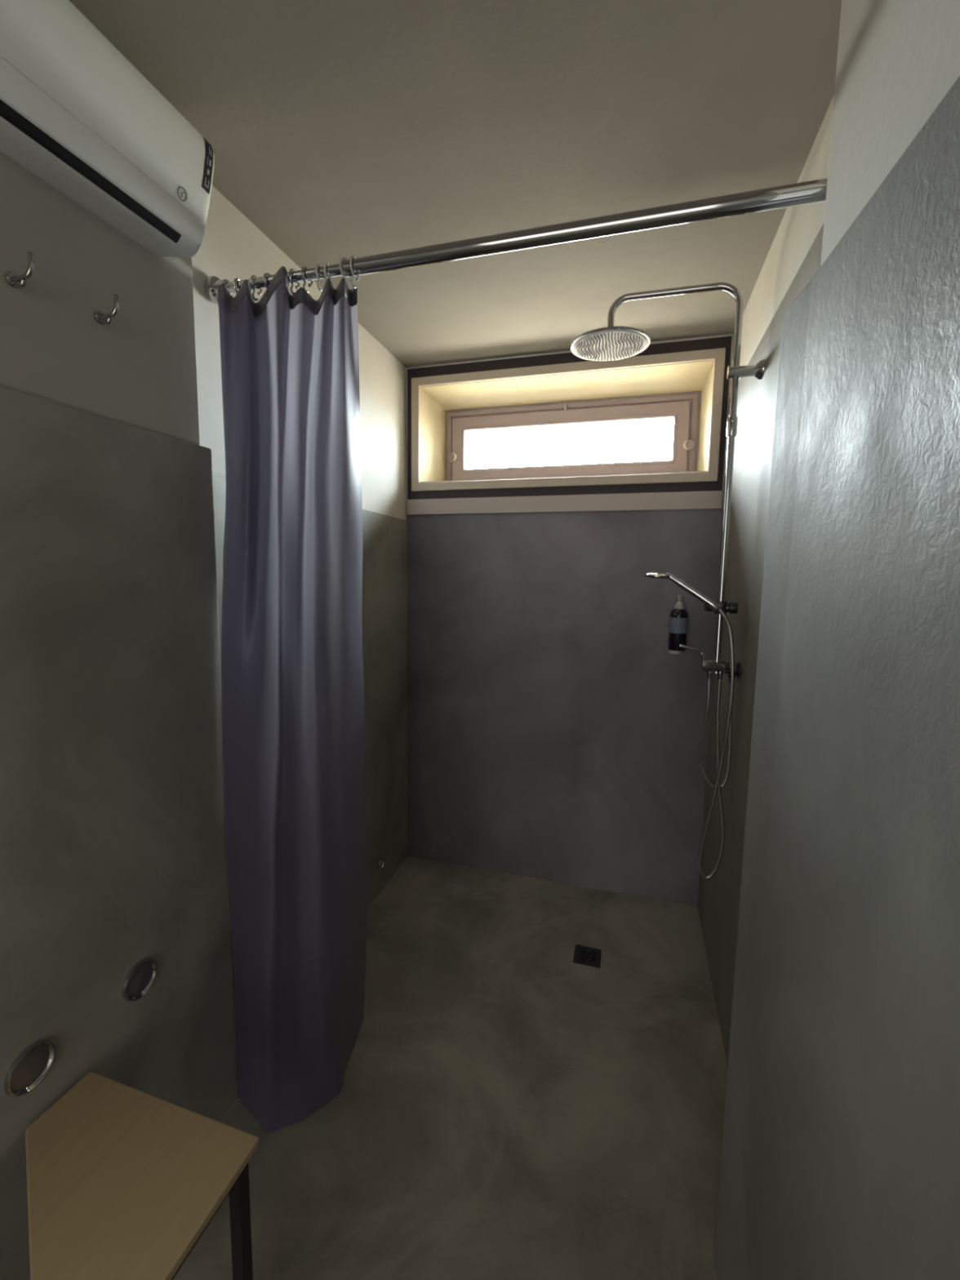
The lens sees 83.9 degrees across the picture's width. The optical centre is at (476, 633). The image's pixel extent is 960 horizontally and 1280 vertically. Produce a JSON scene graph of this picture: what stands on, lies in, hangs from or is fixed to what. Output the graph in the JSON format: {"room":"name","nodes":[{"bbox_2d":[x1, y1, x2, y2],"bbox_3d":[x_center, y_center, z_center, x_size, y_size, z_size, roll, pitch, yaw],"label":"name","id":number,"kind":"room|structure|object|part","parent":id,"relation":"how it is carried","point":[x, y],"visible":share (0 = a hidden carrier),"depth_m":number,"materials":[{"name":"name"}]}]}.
{"room":"shower room","nodes":[
{"label":"shower room","id":0,"kind":"room"},
{"bbox_2d":[0,151,237,1279],"bbox_3d":[-1.229,0.258,0.367,0.467,2.600,2.340,3,7,16],"label":"wall","id":1,"kind":"structure","parent":0,"point":[113,840],"depth_m":1.09,"materials":[{"name":"grey paint"}]},
{"bbox_2d":[4,251,34,288],"bbox_3d":[-0.775,-0.618,0.908,0.045,0.055,0.024,3,7,16],"label":"coat hook","id":2,"kind":"object","parent":1,"relation":"attached to","point":[15,281],"visible":1,"depth_m":0.91,"materials":[{"name":"silver metal"}]},
{"bbox_2d":[4,1039,55,1097],"bbox_3d":[-0.825,0.803,0.989,0.010,0.084,0.084,3,7,16],"label":"pipe cover","id":3,"kind":"object","parent":1,"relation":"attached to","point":[31,1066],"visible":1,"depth_m":0.98,"materials":[{"name":"silver metal"}]},
{"bbox_2d":[93,293,119,324],"bbox_3d":[-0.731,-0.641,1.057,0.045,0.055,0.024,3,7,16],"label":"coat hook","id":4,"kind":"object","parent":1,"relation":"attached to","point":[99,316],"visible":1,"depth_m":1.06,"materials":[{"name":"silver metal"}]},
{"bbox_2d":[0,0,213,257],"bbox_3d":[-0.740,-0.906,0.777,0.160,0.255,0.800,3,7,16],"label":"air conditioner","id":5,"kind":"object","parent":1,"relation":"attached to","point":[75,113],"visible":1,"depth_m":0.92,"materials":[{"name":"white plastic"}]},
{"bbox_2d":[121,957,156,1001],"bbox_3d":[-0.760,0.781,1.207,0.010,0.084,0.084,3,7,16],"label":"pipe cover","id":6,"kind":"object","parent":1,"relation":"attached to","point":[140,979],"visible":1,"depth_m":1.20,"materials":[{"name":"silver metal"}]},
{"bbox_2d":[191,185,408,1006],"bbox_3d":[-0.730,0.065,2.138,0.420,2.600,1.360,3,7,16],"label":"wall","id":7,"kind":"structure","parent":0,"point":[232,246],"depth_m":2.36,"materials":[{"name":"paint"}]},
{"bbox_2d":[377,857,384,868],"bbox_3d":[-0.453,1.088,2.530,0.010,0.048,0.048,3,7,16],"label":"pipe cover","id":8,"kind":"object","parent":7,"relation":"attached to","point":[380,864],"visible":1,"depth_m":2.52,"materials":[{"name":"silver metal"}]},
{"bbox_2d":[173,856,727,1279],"bbox_3d":[-0.442,1.569,-0.006,2.500,0.100,5.600,3,7,16],"label":"floor","id":9,"kind":"structure","parent":0,"point":[507,1107],"depth_m":1.52,"materials":[{"name":"grey concrete"}]},
{"bbox_2d":[25,1071,258,1279],"bbox_3d":[-0.648,1.167,0.880,0.419,0.494,0.384,3,7,16],"label":"stool","id":10,"kind":"object","parent":9,"relation":"on","point":[124,1181],"visible":1,"depth_m":0.91,"materials":[{"name":"brown wood"}]},
{"bbox_3d":[-0.639,0.951,0.863,0.388,0.023,0.332,3,7,16],"label":"seat frame","id":11,"kind":"part","parent":10,"relation":"part of","materials":[{"name":"black metal"}]},
{"bbox_3d":[-0.429,1.168,0.979,0.025,0.474,0.025,3,7,16],"label":"leg","id":12,"kind":"part","parent":10,"relation":"part of","materials":[{"name":"black plastic"}]},
{"bbox_2d":[573,944,601,968],"bbox_3d":[0.441,1.286,2.133,0.104,0.008,0.104,3,7,16],"label":"floor drain","id":13,"kind":"object","parent":9,"relation":"on","point":[588,956],"visible":1,"depth_m":2.13,"materials":[{"name":"grey metal"}]},
{"bbox_2d":[69,0,841,367],"bbox_3d":[-0.324,-1.046,-0.011,2.500,0.100,6.200,3,7,16],"label":"ceiling","id":14,"kind":"structure","parent":0,"point":[339,129],"depth_m":1.20,"materials":[{"name":"paint"}]},
{"bbox_2d":[406,333,733,906],"bbox_3d":[0.404,0.010,2.746,2.250,2.600,0.450,3,7,16],"label":"wall","id":15,"kind":"structure","parent":0,"point":[554,730],"depth_m":2.54,"materials":[{"name":"paint"}]},
{"bbox_2d":[406,490,722,515],"bbox_3d":[0.342,-0.596,2.455,1.439,0.075,0.014,3,7,16],"label":"trim","id":16,"kind":"structure","parent":15,"relation":"attached to","point":[710,500],"depth_m":2.42,"materials":[{"name":"grey paint"}]},
{"bbox_2d":[411,347,725,491],"bbox_3d":[0.350,-0.937,2.419,1.391,0.533,0.026,3,7,16],"label":"trim","id":17,"kind":"structure","parent":15,"relation":"attached to","point":[718,355],"depth_m":2.38,"materials":[{"name":"beige paint"}]},
{"bbox_2d":[407,336,731,499],"bbox_3d":[0.350,-0.939,2.422,1.436,0.622,0.008,3,7,16],"label":"trim","id":18,"kind":"structure","parent":15,"relation":"attached to","point":[718,342],"depth_m":2.41,"materials":[{"name":"grey"}]},
{"bbox_2d":[444,391,701,480],"bbox_3d":[0.443,-0.963,2.722,1.274,0.415,0.111,3,7,16],"label":"window","id":19,"kind":"structure","parent":15,"relation":"in","point":[684,408],"depth_m":2.67,"materials":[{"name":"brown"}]},
{"bbox_3d":[-0.119,-0.941,2.840,0.024,0.046,0.015,3,7,16],"label":"latch pull","id":20,"kind":"part","parent":19,"relation":"part of","materials":[{"name":"silver metal"}]},
{"bbox_3d":[0.983,-0.891,2.519,0.024,0.046,0.015,3,7,16],"label":"latch pull","id":21,"kind":"part","parent":19,"relation":"part of","materials":[{"name":"silver metal"}]},
{"bbox_2d":[668,649,682,654],"bbox_3d":[0.868,0.052,2.335,0.056,0.068,0.079,3,7,16],"label":"holder","id":22,"kind":"object","parent":15,"relation":"attached to","point":[675,652],"visible":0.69,"depth_m":2.30,"materials":[{"name":"grey plastic"}]},
{"bbox_2d":[668,595,688,650],"bbox_3d":[0.872,-0.048,2.311,0.074,0.237,0.074,3,7,16],"label":"soap bottle","id":23,"kind":"object","parent":22,"relation":"on","point":[678,619],"visible":1,"depth_m":2.29,"materials":[{"name":"black plastic"}]},
{"bbox_2d":[697,94,834,1067],"bbox_3d":[1.000,0.157,1.511,0.404,2.600,1.600,3,7,16],"label":"wall","id":24,"kind":"structure","parent":0,"point":[793,258],"depth_m":1.70,"materials":[{"name":"paint"}]},
{"bbox_2d":[204,177,827,304],"bbox_3d":[0.002,-0.862,1.191,1.432,0.064,0.064,3,7,16],"label":"curtain rod","id":25,"kind":"object","parent":24,"relation":"attached to","point":[815,191],"visible":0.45,"depth_m":1.12,"materials":[{"name":"silver metal"}]},
{"bbox_2d":[233,277,239,294],"bbox_3d":[-0.610,-0.877,1.371,0.008,0.062,0.042,2,7,12],"label":"curtain hook","id":26,"kind":"object","parent":25,"relation":"hanging from","point":[236,278],"visible":0.4,"depth_m":1.35,"materials":[{"name":"silver metal"}]},
{"bbox_2d":[249,275,262,300],"bbox_3d":[-0.560,-0.875,1.356,0.008,0.062,0.042,3,7,16],"label":"curtain hook","id":27,"kind":"object","parent":25,"relation":"hanging from","point":[259,293],"visible":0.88,"depth_m":1.35,"materials":[{"name":"silver metal"}]},
{"bbox_2d":[262,272,271,297],"bbox_3d":[-0.521,-0.873,1.345,0.008,0.062,0.042,3,7,20],"label":"curtain hook","id":28,"kind":"object","parent":25,"relation":"hanging from","point":[265,274],"visible":0.59,"depth_m":1.33,"materials":[{"name":"silver metal"}]},
{"bbox_2d":[217,266,368,1133],"bbox_3d":[-0.451,0.220,1.449,0.410,2.229,0.279,-4,8,-37],"label":"shower curtain","id":29,"kind":"object","parent":25,"relation":"hanging from","point":[293,698],"visible":1,"depth_m":1.38,"materials":[{"name":"blue fabric"}]},
{"bbox_2d":[288,268,299,294],"bbox_3d":[-0.452,-0.870,1.325,0.008,0.062,0.042,3,7,16],"label":"curtain hook","id":30,"kind":"object","parent":25,"relation":"hanging from","point":[297,286],"visible":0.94,"depth_m":1.31,"materials":[{"name":"silver metal"}]},
{"bbox_2d":[301,266,313,292],"bbox_3d":[-0.417,-0.868,1.315,0.008,0.062,0.042,3,7,20],"label":"curtain hook","id":31,"kind":"object","parent":25,"relation":"hanging from","point":[309,285],"visible":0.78,"depth_m":1.30,"materials":[{"name":"silver metal"}]},
{"bbox_2d":[315,263,325,290],"bbox_3d":[-0.379,-0.867,1.304,0.008,0.062,0.042,3,7,21],"label":"curtain hook","id":32,"kind":"object","parent":25,"relation":"hanging from","point":[317,264],"visible":0.77,"depth_m":1.29,"materials":[{"name":"grey metal"}]},
{"bbox_2d":[324,262,332,282],"bbox_3d":[-0.362,-0.866,1.299,0.008,0.061,0.042,1,6,4],"label":"curtain hook","id":33,"kind":"object","parent":25,"relation":"hanging from","point":[325,264],"visible":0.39,"depth_m":1.28,"materials":[{"name":"grey metal"}]},
{"bbox_2d":[338,257,351,288],"bbox_3d":[-0.312,-0.863,1.284,0.008,0.074,0.050,4,7,30],"label":"curtain hook","id":34,"kind":"object","parent":25,"relation":"hanging from","point":[342,258],"visible":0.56,"depth_m":1.27,"materials":[{"name":"grey metal"}]},
{"bbox_2d":[349,255,359,288],"bbox_3d":[-0.291,-0.862,1.278,0.008,0.074,0.050,2,7,13],"label":"curtain hook","id":35,"kind":"object","parent":25,"relation":"hanging from","point":[357,278],"visible":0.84,"depth_m":1.26,"materials":[{"name":"grey metal"}]},
{"bbox_2d":[569,282,764,787],"bbox_3d":[0.580,-0.281,1.764,0.581,1.610,0.254,3,7,16],"label":"shower","id":36,"kind":"object","parent":24,"relation":"attached to","point":[611,343],"visible":0.96,"depth_m":1.69,"materials":[{"name":"silver metal"}]},
{"bbox_3d":[0.431,-0.932,1.737,0.236,0.007,0.236,3,7,16],"label":"nozzle plate","id":37,"kind":"part","parent":36,"relation":"part of","materials":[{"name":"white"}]},
{"bbox_2d":[644,572,734,879],"bbox_3d":[0.687,0.323,1.770,0.304,1.046,0.082,2,7,13],"label":"shower","id":38,"kind":"object","parent":36,"relation":"attached to","point":[682,584],"visible":1,"depth_m":1.75,"materials":[{"name":"silver metal"}]},
{"bbox_3d":[0.701,-0.127,1.705,0.146,0.105,0.026,3,7,21],"label":"handle","id":39,"kind":"part","parent":38,"relation":"part of","materials":[{"name":"silver metal"}]},
{"bbox_3d":[0.708,0.062,1.754,0.087,0.054,0.014,2,7,10],"label":"mixer lever","id":40,"kind":"part","parent":36,"relation":"part of","materials":[{"name":"silver metal"}]},
{"bbox_2d":[713,0,959,1279],"bbox_3d":[0.460,0.335,-0.124,0.511,2.600,2.339,3,7,16],"label":"wall","id":41,"kind":"structure","parent":0,"point":[840,1159],"depth_m":0.64,"materials":[{"name":"paint"}]}
]}

